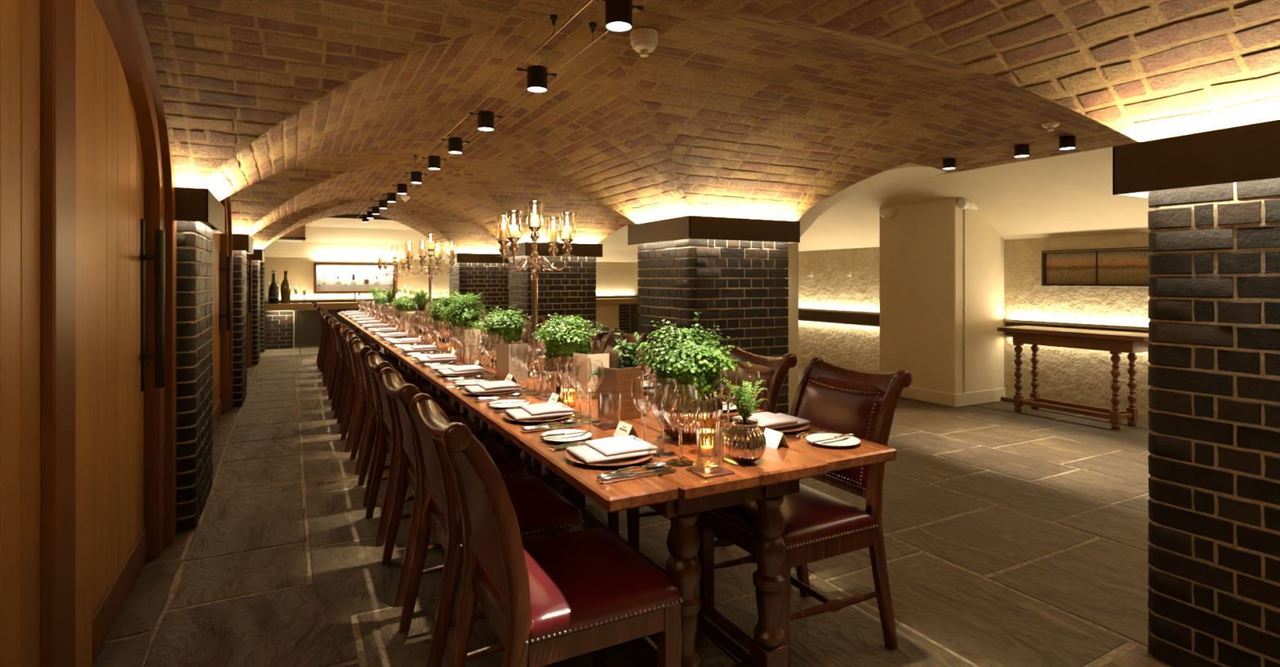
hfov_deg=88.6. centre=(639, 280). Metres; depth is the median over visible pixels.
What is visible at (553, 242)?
candle cup
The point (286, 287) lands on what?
wine bottle
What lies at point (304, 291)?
candlestick
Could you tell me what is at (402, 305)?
potted fern
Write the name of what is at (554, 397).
place card
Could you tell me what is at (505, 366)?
menu card
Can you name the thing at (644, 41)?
smoke detector
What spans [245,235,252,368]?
door
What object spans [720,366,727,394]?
bowl
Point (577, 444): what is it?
fork
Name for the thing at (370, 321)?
napkin
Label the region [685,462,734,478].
coaster
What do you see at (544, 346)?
bowl
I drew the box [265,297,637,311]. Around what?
countertop
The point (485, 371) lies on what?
wine glass
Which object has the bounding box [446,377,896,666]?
dining table
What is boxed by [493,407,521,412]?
fork
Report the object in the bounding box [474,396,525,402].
table knife
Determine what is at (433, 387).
dining chair
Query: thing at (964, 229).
cable conduit
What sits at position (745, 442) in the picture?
potted fern
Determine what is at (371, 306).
bowl
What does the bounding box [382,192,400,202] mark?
spotlight
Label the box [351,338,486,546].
dining chair
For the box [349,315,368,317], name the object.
napkin
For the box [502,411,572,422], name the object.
charger plate
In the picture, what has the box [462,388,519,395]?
charger plate
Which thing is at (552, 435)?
butter knife
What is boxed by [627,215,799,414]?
brick pillar
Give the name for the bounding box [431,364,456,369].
plate
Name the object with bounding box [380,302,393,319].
bowl
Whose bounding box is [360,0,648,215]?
track
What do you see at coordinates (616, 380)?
menu card
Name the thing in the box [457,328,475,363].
wine glass
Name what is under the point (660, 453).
wine glass
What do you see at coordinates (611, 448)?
napkin
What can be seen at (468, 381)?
butter knife
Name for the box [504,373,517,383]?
place card
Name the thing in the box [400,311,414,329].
menu card
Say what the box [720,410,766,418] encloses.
table knife
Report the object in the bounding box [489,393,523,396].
spoon
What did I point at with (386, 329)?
napkin
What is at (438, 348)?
wine glass
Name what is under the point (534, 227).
candle cup
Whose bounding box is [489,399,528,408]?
plate
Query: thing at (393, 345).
table knife
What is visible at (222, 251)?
door
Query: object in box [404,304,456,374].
dining chair
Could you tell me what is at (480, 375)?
spoon
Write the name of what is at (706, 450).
votive candle
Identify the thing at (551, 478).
dining table
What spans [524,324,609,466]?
dining chair
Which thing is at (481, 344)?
water glass
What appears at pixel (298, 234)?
ceiling
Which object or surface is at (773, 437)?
place card
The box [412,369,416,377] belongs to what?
dining chair
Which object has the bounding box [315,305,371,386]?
dining chair
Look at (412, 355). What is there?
butter knife
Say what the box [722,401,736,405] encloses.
butter knife
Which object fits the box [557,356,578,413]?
wine glass
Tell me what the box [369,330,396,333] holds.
charger plate
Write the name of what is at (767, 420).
napkin
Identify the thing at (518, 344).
bowl
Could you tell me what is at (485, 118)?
spotlight
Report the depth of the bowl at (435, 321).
4.70 m
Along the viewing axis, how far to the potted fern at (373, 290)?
9.79 m
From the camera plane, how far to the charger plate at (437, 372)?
3.48 m
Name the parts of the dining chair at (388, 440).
rail, post, post, backrest, rail, seat frame, seat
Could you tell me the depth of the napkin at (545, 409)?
2.39 m
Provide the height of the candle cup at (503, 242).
0.222 m
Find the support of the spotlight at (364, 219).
attached to the track
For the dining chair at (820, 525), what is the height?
0.948 m
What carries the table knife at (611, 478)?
on the dining table at (679, 495)
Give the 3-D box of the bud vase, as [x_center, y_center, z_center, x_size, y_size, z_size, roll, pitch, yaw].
[-1.119,0.393,4.499,0.135,0.235,0.168,0,0,-10]
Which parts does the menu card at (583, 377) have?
panel, panel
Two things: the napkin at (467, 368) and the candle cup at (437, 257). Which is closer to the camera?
the napkin at (467, 368)
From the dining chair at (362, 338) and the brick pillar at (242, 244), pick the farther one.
the dining chair at (362, 338)
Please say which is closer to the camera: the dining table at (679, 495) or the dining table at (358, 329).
the dining table at (679, 495)
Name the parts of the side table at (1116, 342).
leg, leg, leg, leg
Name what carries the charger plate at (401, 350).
on the dining table at (551, 478)
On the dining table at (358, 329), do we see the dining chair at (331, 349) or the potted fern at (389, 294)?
the potted fern at (389, 294)
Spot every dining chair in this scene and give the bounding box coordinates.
[311,300,355,366]
[312,302,360,372]
[315,303,367,374]
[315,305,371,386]
[320,306,379,395]
[320,309,386,406]
[323,312,394,418]
[328,315,406,434]
[330,320,419,452]
[339,324,438,475]
[345,330,458,506]
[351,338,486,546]
[364,350,528,607]
[377,367,583,666]
[383,303,417,355]
[398,302,435,368]
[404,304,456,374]
[409,392,682,666]
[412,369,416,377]
[431,308,497,399]
[444,311,516,412]
[462,314,543,426]
[481,317,569,433]
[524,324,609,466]
[533,328,652,491]
[577,335,716,534]
[626,344,797,550]
[696,356,912,666]
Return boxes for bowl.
[368,299,374,314]
[373,301,383,316]
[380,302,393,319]
[395,307,413,325]
[409,310,429,333]
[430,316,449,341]
[434,320,448,337]
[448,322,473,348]
[454,326,470,344]
[457,328,475,346]
[477,333,492,352]
[481,333,499,355]
[484,335,504,358]
[510,342,528,365]
[516,343,537,368]
[522,346,546,373]
[557,356,578,384]
[567,357,591,388]
[575,361,604,394]
[631,377,657,413]
[646,378,678,418]
[653,369,723,440]
[661,385,699,429]
[720,365,742,399]
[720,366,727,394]
[735,369,760,402]
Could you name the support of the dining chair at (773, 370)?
on the floor
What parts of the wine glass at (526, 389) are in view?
stem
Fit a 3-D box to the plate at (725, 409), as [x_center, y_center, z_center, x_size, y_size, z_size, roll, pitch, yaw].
[0.315,0.503,2.594,0.164,0.014,0.164,0,0,-28]
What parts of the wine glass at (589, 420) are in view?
stem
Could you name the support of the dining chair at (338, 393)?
on the floor
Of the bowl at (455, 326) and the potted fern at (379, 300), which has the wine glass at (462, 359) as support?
the bowl at (455, 326)
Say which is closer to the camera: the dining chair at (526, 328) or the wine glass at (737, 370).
the wine glass at (737, 370)
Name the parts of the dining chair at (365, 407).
rail, post, post, backrest, seat frame, seat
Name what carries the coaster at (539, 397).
on the dining table at (679, 495)
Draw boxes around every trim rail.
[798,309,879,325]
[1005,321,1148,335]
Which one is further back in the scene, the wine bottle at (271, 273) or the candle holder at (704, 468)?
the wine bottle at (271, 273)
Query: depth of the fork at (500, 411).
2.51 m
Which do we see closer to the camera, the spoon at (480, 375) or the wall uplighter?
the spoon at (480, 375)
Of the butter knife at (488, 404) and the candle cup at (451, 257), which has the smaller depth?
the butter knife at (488, 404)
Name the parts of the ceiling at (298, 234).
casing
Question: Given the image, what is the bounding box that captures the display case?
[313,262,397,293]
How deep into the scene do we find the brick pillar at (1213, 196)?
2.03 m
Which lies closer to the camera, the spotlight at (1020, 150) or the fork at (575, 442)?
the fork at (575, 442)
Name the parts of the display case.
frame, frame, frame, frame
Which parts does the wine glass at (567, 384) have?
stem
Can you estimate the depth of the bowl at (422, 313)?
6.32 m
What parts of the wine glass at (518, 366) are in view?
stem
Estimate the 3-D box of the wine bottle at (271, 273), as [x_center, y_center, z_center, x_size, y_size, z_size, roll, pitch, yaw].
[-6.809,0.124,12.167,0.200,0.610,0.198,0,0,-28]
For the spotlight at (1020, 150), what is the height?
0.106 m
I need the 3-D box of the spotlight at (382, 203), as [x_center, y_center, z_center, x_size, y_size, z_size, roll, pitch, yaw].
[-3.361,-0.991,8.578,0.186,0.106,0.100,0,0,-2]
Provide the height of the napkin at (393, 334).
0.024 m
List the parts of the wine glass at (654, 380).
stem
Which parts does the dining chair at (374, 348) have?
post, post, seat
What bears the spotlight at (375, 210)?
attached to the track
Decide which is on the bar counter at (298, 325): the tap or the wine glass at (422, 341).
the tap
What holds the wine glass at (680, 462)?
on the dining table at (679, 495)
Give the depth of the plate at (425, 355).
4.35 m
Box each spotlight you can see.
[358,215,368,222]
[363,211,373,218]
[368,206,380,214]
[374,200,387,208]
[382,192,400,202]
[391,183,412,194]
[404,171,426,183]
[422,155,446,169]
[440,137,469,154]
[469,110,502,131]
[516,65,556,92]
[593,0,643,31]
[940,157,955,169]
[1013,143,1029,157]
[1057,135,1075,150]
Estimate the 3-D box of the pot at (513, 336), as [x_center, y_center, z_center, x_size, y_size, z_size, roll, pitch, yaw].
[-0.813,0.404,3.942,0.225,0.212,0.225,0,0,3]
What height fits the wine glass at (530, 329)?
0.213 m
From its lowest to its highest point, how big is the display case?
0.600 m
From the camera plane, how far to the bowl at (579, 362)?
2.36 m
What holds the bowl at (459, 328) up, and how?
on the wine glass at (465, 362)
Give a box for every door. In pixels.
[0,0,176,666]
[210,195,232,429]
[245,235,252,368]
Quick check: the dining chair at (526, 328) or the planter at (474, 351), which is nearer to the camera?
the planter at (474, 351)
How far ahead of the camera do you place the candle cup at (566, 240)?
3.42 m
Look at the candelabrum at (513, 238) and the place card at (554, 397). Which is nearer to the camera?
the place card at (554, 397)
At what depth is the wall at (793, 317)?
5.57 m
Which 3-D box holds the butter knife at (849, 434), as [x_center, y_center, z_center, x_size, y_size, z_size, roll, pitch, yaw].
[0.603,0.494,2.049,0.185,0.014,0.014,0,0,-31]
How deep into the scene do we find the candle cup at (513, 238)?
3.31 m
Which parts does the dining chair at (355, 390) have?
rail, post, post, backrest, seat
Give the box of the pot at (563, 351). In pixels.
[543,342,586,391]
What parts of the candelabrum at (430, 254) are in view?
arm, arm, arm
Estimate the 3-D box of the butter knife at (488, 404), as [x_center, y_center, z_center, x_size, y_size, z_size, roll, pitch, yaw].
[-0.530,0.494,2.648,0.185,0.014,0.014,0,0,-31]
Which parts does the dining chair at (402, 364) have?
leg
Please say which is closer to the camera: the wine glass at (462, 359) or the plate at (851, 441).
the plate at (851, 441)
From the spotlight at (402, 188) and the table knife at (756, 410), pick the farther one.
the spotlight at (402, 188)
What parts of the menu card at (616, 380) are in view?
panel, panel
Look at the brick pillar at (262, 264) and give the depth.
11.37 m
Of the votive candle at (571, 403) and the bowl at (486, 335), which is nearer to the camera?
the votive candle at (571, 403)
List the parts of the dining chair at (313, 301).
post, post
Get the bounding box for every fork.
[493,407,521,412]
[495,408,520,413]
[548,441,584,448]
[551,443,585,450]
[784,430,829,437]
[785,431,832,439]
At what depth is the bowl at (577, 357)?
2.53 m
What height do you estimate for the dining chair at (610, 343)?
0.948 m
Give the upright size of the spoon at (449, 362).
0.012 m
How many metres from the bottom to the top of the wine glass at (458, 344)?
0.211 m
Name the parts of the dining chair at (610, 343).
leg, leg, post, backrest, rail, post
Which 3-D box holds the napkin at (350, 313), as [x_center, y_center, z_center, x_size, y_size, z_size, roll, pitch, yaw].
[-4.103,0.482,9.413,0.221,0.024,0.158,0,0,-26]
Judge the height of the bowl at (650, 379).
0.114 m
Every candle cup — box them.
[376,252,383,270]
[381,253,389,269]
[391,246,398,264]
[400,252,407,270]
[404,241,414,266]
[417,242,427,266]
[425,234,435,258]
[433,243,443,266]
[447,241,457,266]
[495,215,511,257]
[505,210,522,255]
[526,200,542,244]
[545,217,561,257]
[559,213,575,256]
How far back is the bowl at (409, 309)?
7.20 m
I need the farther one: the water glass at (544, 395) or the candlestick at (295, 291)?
the candlestick at (295, 291)
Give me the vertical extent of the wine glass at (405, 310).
0.216 m
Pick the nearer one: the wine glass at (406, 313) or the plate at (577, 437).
the plate at (577, 437)
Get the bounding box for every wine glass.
[395,310,405,332]
[404,313,414,336]
[405,312,417,337]
[407,313,419,337]
[417,317,427,342]
[419,318,431,343]
[420,317,434,345]
[432,320,444,350]
[434,320,448,351]
[437,322,453,352]
[451,326,465,359]
[454,326,470,361]
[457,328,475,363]
[477,333,492,372]
[481,333,499,374]
[484,335,504,377]
[510,342,528,389]
[516,343,537,391]
[522,346,546,395]
[528,328,546,364]
[537,346,545,366]
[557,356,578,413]
[567,357,591,417]
[575,361,604,422]
[631,348,653,401]
[631,377,657,441]
[644,356,655,404]
[646,378,678,457]
[661,385,699,466]
[719,365,742,431]
[719,366,727,426]
[735,369,760,419]
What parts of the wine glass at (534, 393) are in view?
stem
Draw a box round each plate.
[362,326,386,328]
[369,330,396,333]
[377,335,408,337]
[387,342,420,344]
[400,348,437,352]
[411,354,430,358]
[414,358,457,363]
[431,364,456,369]
[435,371,483,377]
[456,379,488,386]
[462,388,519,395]
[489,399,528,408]
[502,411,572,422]
[528,352,545,355]
[541,429,591,442]
[564,444,653,466]
[640,381,661,387]
[722,401,737,411]
[761,423,810,432]
[805,432,860,447]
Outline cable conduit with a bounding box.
[963,208,966,406]
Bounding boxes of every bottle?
[266,272,279,303]
[268,273,279,303]
[280,271,291,303]
[364,280,368,284]
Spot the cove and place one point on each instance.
(1071, 194)
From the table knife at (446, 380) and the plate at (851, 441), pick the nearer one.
the plate at (851, 441)
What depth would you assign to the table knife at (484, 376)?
3.35 m
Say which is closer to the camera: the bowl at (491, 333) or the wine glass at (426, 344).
the bowl at (491, 333)
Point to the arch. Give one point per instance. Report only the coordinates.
(904, 179)
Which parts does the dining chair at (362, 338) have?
post, seat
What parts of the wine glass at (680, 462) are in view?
stem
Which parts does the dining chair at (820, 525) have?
leg, leg, seat frame, seat, nail trim, post, rail, backrest, rail, post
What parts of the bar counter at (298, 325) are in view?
door frame, door, door, door frame, door, door frame, door, door frame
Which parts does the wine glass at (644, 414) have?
stem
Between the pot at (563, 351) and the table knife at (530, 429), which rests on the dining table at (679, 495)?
the table knife at (530, 429)
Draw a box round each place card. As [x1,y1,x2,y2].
[474,360,483,367]
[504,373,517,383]
[547,392,564,404]
[613,420,639,438]
[763,427,789,448]
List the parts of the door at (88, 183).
rail, arch frame, plate, handle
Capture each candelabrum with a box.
[376,246,413,321]
[404,234,457,336]
[495,200,575,377]
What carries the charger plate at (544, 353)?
on the dining table at (551, 478)
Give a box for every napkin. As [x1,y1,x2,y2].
[342,311,358,312]
[346,312,362,315]
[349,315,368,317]
[354,317,373,319]
[359,320,381,323]
[364,324,387,327]
[371,327,396,331]
[378,332,408,337]
[389,337,421,343]
[401,345,437,351]
[417,353,457,361]
[437,364,484,374]
[463,380,520,393]
[505,401,574,420]
[528,347,546,353]
[565,435,657,463]
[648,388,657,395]
[732,411,810,430]
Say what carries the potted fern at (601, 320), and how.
on the dining table at (679, 495)
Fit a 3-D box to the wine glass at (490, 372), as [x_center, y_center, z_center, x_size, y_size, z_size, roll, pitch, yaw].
[-0.816,0.401,3.574,0.094,0.216,0.094,0,0,-28]
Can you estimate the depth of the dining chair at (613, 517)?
3.08 m
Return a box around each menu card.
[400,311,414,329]
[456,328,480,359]
[496,342,528,381]
[573,352,608,398]
[597,366,640,420]
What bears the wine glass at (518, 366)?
on the dining table at (679, 495)
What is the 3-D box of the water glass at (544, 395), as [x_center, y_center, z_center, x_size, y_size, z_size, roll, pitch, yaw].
[-0.398,0.449,2.844,0.075,0.111,0.074,0,0,-28]
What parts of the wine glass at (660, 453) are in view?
stem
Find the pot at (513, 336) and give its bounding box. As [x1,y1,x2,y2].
[485,329,523,364]
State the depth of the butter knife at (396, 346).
4.86 m
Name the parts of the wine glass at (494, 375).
stem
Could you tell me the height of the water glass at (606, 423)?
0.111 m
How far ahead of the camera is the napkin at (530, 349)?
4.43 m
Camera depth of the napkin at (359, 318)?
8.15 m
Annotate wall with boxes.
[264,217,639,346]
[785,242,798,415]
[798,231,1150,424]
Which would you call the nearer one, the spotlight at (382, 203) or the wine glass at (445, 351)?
the wine glass at (445, 351)
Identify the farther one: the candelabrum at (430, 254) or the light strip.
the light strip
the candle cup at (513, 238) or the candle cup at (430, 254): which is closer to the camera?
the candle cup at (513, 238)
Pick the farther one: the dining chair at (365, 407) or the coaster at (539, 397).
the dining chair at (365, 407)
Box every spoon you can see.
[435,361,457,363]
[459,374,484,377]
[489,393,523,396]
[532,419,578,426]
[596,462,666,475]
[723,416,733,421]
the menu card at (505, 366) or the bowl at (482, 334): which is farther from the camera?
the bowl at (482, 334)
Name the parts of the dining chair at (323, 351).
post, post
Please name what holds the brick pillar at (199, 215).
on the floor
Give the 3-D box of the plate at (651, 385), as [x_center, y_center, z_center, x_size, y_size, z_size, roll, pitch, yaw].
[0.023,0.503,3.145,0.164,0.014,0.164,0,0,-28]
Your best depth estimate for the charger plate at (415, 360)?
4.02 m
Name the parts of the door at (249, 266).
arch frame, handle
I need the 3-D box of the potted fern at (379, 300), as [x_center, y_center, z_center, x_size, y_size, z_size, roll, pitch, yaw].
[-3.583,0.331,9.128,0.320,0.358,0.339,0,0,27]
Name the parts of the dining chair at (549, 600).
rail, post, backrest, post, rail, nail trim, seat frame, seat, leg, leg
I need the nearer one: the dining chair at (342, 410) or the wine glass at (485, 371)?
the wine glass at (485, 371)
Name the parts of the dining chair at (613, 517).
leg, leg, post, backrest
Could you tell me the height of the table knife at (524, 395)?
0.017 m
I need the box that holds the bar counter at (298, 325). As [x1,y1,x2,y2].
[265,296,639,349]
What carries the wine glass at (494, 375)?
on the dining table at (551, 478)
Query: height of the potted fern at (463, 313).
0.423 m
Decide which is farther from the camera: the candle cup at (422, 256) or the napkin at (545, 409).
the candle cup at (422, 256)
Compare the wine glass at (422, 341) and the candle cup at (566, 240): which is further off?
the wine glass at (422, 341)
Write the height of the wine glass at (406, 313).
0.216 m
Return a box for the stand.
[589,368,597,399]
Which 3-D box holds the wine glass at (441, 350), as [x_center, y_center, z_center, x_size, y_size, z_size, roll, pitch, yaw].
[-1.425,0.401,4.703,0.094,0.216,0.094,0,0,-28]
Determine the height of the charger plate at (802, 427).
0.015 m
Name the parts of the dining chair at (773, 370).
leg, post, nail trim, backrest, rail, post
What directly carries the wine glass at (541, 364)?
on the dining table at (551, 478)
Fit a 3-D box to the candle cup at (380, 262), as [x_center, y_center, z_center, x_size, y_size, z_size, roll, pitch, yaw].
[-3.230,-0.237,8.144,0.088,0.222,0.088,0,0,-28]
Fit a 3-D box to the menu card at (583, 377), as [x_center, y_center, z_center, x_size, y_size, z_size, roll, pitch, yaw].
[-0.220,0.416,2.865,0.162,0.188,0.066,0,0,7]
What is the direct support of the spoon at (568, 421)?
on the dining table at (679, 495)
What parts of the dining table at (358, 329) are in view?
leg, leg, leg, leg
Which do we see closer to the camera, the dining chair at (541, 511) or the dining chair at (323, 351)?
the dining chair at (541, 511)
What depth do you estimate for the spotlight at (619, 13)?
2.39 m
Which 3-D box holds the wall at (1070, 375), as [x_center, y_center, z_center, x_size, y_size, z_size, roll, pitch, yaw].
[3.302,0.420,7.828,0.001,1.680,13.100,0,0,-28]
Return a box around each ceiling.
[138,0,1279,253]
[274,224,306,241]
[327,213,391,220]
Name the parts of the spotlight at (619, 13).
arm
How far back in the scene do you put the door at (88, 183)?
2.02 m
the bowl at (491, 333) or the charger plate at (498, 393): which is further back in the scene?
the bowl at (491, 333)
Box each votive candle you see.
[560,380,577,407]
[694,417,719,456]
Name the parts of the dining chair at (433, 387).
leg, leg, backrest, rail, post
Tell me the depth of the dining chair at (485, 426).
5.19 m
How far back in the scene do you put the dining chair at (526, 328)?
5.61 m
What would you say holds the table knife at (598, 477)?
on the dining table at (679, 495)
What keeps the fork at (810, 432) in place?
on the dining table at (679, 495)
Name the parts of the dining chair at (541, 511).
rail, post, backrest, post, rail, seat frame, seat, nail trim, leg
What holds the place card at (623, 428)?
on the dining table at (679, 495)
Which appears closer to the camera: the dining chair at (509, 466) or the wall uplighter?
the dining chair at (509, 466)
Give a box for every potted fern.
[365,287,382,314]
[370,292,387,316]
[377,287,404,319]
[388,293,416,325]
[402,288,439,333]
[421,289,464,341]
[435,291,487,348]
[472,303,530,364]
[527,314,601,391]
[540,320,616,358]
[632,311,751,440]
[711,377,770,463]
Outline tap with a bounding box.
[353,291,359,302]
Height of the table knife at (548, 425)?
0.017 m
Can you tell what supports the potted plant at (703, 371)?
on the dining table at (679, 495)
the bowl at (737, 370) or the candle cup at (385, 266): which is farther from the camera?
the candle cup at (385, 266)
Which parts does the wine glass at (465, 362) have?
stem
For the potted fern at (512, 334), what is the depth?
3.86 m
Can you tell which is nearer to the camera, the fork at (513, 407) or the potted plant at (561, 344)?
the fork at (513, 407)
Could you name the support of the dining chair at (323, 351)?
on the floor
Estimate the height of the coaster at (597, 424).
0.005 m
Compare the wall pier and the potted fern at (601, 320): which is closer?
the potted fern at (601, 320)
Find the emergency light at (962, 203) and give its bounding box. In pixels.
[956,198,977,209]
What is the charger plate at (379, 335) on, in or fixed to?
on the dining table at (551, 478)
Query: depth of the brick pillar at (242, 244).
6.48 m
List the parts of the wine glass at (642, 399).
stem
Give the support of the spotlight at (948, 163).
attached to the track
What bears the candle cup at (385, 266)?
on the candelabrum at (394, 257)
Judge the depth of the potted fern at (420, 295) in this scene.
6.33 m
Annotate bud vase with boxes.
[466,320,486,354]
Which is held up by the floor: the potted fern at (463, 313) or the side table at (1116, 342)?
the side table at (1116, 342)
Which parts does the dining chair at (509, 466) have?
rail, post, post, backrest, rail, seat frame, nail trim, seat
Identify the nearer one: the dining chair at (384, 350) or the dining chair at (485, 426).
the dining chair at (485, 426)
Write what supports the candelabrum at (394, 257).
on the dining table at (358, 329)
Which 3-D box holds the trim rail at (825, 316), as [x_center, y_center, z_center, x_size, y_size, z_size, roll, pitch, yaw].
[2.704,0.500,8.869,0.075,0.140,2.600,0,0,-28]
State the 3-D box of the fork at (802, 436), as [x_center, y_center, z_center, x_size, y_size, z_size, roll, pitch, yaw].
[0.550,0.503,2.129,0.200,0.010,0.024,0,0,-29]
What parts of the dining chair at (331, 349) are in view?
post, post, seat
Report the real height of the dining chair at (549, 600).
0.948 m
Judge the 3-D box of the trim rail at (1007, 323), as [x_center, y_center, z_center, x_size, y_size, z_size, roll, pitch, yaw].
[4.423,0.500,5.649,0.075,0.140,2.600,0,0,-28]
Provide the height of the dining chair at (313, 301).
0.948 m
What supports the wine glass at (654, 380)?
on the dining table at (679, 495)
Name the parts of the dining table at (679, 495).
leg, leg, leg, leg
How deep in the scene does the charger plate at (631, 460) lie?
1.82 m
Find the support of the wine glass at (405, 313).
on the dining table at (551, 478)
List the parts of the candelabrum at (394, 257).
arm, arm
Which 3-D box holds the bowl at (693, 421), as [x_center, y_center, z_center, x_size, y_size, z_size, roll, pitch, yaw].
[0.113,0.355,1.829,0.108,0.118,0.108,0,0,-28]
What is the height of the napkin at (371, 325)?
0.024 m
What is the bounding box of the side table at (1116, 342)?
[996,325,1150,429]
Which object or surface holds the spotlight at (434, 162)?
attached to the track
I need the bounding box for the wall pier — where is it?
[879,198,1005,407]
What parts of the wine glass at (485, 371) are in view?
stem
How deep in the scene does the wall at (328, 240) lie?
12.91 m
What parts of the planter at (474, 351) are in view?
panel, panel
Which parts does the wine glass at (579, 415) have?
stem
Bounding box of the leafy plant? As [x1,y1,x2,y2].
[612,331,643,368]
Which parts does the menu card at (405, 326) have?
panel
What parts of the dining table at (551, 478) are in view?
leg, leg, leg, leg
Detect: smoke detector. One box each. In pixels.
[400,195,410,201]
[630,27,657,57]
[1041,121,1059,131]
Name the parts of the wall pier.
baseboard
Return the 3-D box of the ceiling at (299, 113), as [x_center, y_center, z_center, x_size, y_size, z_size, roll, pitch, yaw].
[-0.193,-0.791,5.318,5.950,0.663,14.516,0,0,-28]
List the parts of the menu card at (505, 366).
panel, panel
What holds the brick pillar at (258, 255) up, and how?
on the floor
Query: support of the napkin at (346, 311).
on the charger plate
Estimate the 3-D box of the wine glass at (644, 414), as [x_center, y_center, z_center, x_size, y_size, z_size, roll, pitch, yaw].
[0.014,0.404,1.998,0.082,0.211,0.082,0,0,-28]
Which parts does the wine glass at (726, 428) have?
stem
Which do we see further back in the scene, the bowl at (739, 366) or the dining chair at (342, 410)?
the dining chair at (342, 410)
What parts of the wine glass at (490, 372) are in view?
stem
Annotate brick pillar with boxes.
[175,186,224,533]
[232,233,253,408]
[251,248,264,365]
[259,248,265,352]
[444,253,509,312]
[504,241,602,346]
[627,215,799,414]
[1112,119,1279,666]
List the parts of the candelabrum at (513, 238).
arm, arm, arm, arm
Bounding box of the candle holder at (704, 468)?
[695,424,724,472]
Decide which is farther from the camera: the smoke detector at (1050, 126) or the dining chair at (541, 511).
the smoke detector at (1050, 126)
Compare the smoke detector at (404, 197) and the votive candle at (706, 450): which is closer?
the votive candle at (706, 450)
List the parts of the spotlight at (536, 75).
arm, arm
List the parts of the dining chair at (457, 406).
leg, leg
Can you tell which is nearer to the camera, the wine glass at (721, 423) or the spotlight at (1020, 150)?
the wine glass at (721, 423)
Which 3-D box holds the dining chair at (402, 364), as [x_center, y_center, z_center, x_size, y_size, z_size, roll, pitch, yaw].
[-3.100,0.786,9.219,0.602,0.948,0.472,0,0,-29]
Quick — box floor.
[91,340,1171,666]
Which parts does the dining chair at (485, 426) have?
leg, post, backrest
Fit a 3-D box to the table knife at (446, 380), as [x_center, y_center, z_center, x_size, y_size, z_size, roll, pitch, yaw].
[-0.885,0.502,3.345,0.225,0.017,0.018,0,0,-29]
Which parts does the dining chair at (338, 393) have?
post, post, seat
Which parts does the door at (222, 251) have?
rail, plate, arch frame, handle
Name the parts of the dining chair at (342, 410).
post, post, seat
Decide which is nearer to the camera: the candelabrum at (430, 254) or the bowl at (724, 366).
the bowl at (724, 366)
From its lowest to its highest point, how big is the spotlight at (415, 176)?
0.106 m
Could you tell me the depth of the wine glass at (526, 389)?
3.01 m
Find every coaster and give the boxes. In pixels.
[534,395,560,399]
[592,421,619,430]
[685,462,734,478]
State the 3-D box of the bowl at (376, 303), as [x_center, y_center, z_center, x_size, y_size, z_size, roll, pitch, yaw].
[-3.589,0.404,9.136,0.225,0.212,0.225,0,0,6]
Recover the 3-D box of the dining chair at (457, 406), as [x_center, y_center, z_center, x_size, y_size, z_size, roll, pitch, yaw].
[-1.511,0.786,6.229,0.602,0.948,0.472,0,0,-28]
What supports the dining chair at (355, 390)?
on the floor
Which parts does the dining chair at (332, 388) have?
post, post, seat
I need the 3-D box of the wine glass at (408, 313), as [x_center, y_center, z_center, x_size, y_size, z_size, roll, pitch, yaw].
[-1.992,0.403,5.764,0.108,0.213,0.108,0,0,-28]
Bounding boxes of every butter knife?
[395,346,410,347]
[409,354,424,356]
[428,365,455,368]
[452,379,489,384]
[486,400,528,406]
[538,431,591,439]
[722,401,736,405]
[812,432,853,443]
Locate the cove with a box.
[607,146,1150,251]
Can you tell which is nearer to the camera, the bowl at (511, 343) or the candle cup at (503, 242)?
the bowl at (511, 343)
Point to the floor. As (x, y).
(1012, 538)
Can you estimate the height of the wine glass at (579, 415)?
0.216 m
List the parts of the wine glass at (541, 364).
stem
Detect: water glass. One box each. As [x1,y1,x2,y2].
[468,344,481,364]
[539,370,556,397]
[600,391,621,426]
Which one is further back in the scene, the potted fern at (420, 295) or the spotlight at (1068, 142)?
the potted fern at (420, 295)
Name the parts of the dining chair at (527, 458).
leg, rail, backrest, post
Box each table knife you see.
[391,344,422,346]
[404,352,438,355]
[421,363,456,366]
[422,363,461,366]
[442,376,486,380]
[444,377,488,382]
[474,395,525,399]
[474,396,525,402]
[520,422,582,431]
[521,424,583,432]
[595,466,672,480]
[599,469,677,483]
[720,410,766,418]
[721,408,763,417]
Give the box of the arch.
[790,163,947,236]
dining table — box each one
[337,311,422,384]
[363,328,560,493]
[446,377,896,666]
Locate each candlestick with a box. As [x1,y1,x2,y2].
[293,286,297,303]
[302,288,306,302]
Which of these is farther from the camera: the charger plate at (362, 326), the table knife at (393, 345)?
the charger plate at (362, 326)
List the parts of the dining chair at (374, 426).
rail, post, post, backrest, rail, seat frame, seat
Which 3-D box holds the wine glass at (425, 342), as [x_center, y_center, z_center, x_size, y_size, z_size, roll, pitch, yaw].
[-1.725,0.401,5.277,0.094,0.216,0.094,0,0,-28]
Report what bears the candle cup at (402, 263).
on the candelabrum at (394, 257)
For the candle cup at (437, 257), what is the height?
0.222 m
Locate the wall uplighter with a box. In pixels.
[878,209,897,217]
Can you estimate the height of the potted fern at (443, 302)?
0.432 m
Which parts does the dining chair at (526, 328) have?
leg, leg, rail, backrest, post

